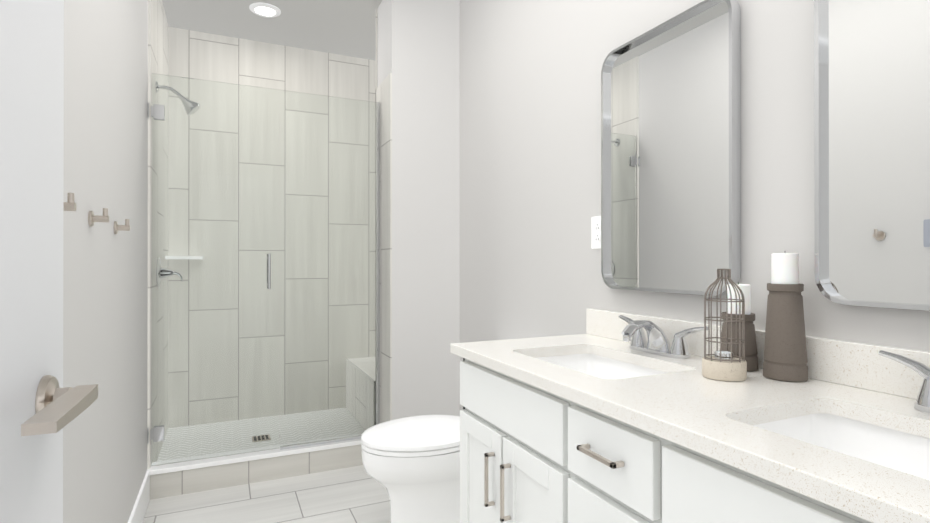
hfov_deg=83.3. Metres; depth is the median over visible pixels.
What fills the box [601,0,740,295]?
mirror
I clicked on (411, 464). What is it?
toilet
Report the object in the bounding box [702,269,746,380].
lantern
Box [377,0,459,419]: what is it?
wall
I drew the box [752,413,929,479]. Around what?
sink
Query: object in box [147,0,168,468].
tiled wall
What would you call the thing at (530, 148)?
wall
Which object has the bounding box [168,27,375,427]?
wall
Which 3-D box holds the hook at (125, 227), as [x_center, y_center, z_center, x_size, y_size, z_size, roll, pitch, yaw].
[-1.170,-0.116,1.785,0.044,0.052,0.044,0,0,-25]
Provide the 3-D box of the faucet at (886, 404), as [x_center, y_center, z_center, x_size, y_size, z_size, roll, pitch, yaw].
[0.815,0.215,0.830,0.157,0.096,0.328,0,0,-25]
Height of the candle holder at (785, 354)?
0.286 m
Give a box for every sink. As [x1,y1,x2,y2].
[537,354,665,378]
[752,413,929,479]
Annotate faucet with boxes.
[619,315,707,358]
[878,350,929,412]
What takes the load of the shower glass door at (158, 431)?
attached to the tiled wall at (158, 45)
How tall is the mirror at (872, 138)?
0.800 m
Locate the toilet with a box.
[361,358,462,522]
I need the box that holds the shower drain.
[252,434,270,441]
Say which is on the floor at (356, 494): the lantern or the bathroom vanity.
the bathroom vanity
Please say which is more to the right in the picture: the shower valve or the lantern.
the lantern
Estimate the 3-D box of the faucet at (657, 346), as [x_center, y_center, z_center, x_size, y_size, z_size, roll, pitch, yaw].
[0.513,0.217,1.489,0.157,0.096,0.328,0,0,-25]
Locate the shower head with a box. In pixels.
[155,81,200,115]
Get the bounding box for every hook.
[63,193,76,210]
[88,208,108,226]
[114,219,129,233]
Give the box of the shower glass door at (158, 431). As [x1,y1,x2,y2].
[147,73,279,465]
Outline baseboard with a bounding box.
[128,471,149,522]
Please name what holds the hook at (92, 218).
attached to the wall at (105, 292)
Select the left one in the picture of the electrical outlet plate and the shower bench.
the shower bench
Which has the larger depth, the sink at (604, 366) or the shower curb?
the shower curb
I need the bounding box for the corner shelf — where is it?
[165,256,202,258]
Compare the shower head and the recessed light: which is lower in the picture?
the shower head
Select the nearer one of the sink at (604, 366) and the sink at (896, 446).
the sink at (896, 446)
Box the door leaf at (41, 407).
[0,0,97,522]
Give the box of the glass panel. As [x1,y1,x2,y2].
[280,90,379,449]
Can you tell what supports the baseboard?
attached to the wall at (105, 292)
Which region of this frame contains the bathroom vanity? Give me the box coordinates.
[450,308,929,522]
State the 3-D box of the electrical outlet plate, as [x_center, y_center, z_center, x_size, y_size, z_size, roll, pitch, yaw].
[0.476,-0.102,1.873,0.007,0.116,0.072,0,0,-25]
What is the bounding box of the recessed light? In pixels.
[249,2,280,17]
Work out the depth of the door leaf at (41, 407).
0.69 m
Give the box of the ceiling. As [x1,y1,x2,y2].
[162,0,381,60]
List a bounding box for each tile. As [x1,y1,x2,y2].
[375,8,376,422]
[375,73,391,424]
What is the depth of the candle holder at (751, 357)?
1.26 m
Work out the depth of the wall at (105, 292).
1.65 m
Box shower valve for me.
[156,258,182,287]
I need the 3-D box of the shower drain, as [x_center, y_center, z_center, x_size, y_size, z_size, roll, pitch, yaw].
[-1.219,1.061,3.128,0.100,0.004,0.100,0,0,-25]
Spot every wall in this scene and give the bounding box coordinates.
[63,0,147,522]
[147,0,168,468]
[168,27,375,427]
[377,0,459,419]
[460,0,929,409]
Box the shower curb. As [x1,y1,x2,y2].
[147,433,362,499]
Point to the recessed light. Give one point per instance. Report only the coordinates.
(265, 10)
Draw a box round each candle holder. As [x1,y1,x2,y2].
[721,282,757,371]
[763,253,807,381]
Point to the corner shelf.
(183, 257)
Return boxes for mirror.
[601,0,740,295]
[814,0,929,310]
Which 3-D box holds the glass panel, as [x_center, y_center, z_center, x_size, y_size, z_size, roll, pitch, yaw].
[-0.740,0.047,2.904,0.542,1.918,0.020,0,0,-25]
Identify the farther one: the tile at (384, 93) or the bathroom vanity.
the tile at (384, 93)
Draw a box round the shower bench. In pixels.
[346,357,375,429]
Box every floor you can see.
[142,465,390,522]
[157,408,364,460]
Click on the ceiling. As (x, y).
(344, 27)
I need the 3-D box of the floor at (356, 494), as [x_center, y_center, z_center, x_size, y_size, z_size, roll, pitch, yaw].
[0.255,1.173,0.474,4.400,0.060,5.214,0,0,-25]
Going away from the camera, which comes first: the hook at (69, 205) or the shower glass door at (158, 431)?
the hook at (69, 205)
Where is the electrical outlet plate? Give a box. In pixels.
[591,216,600,248]

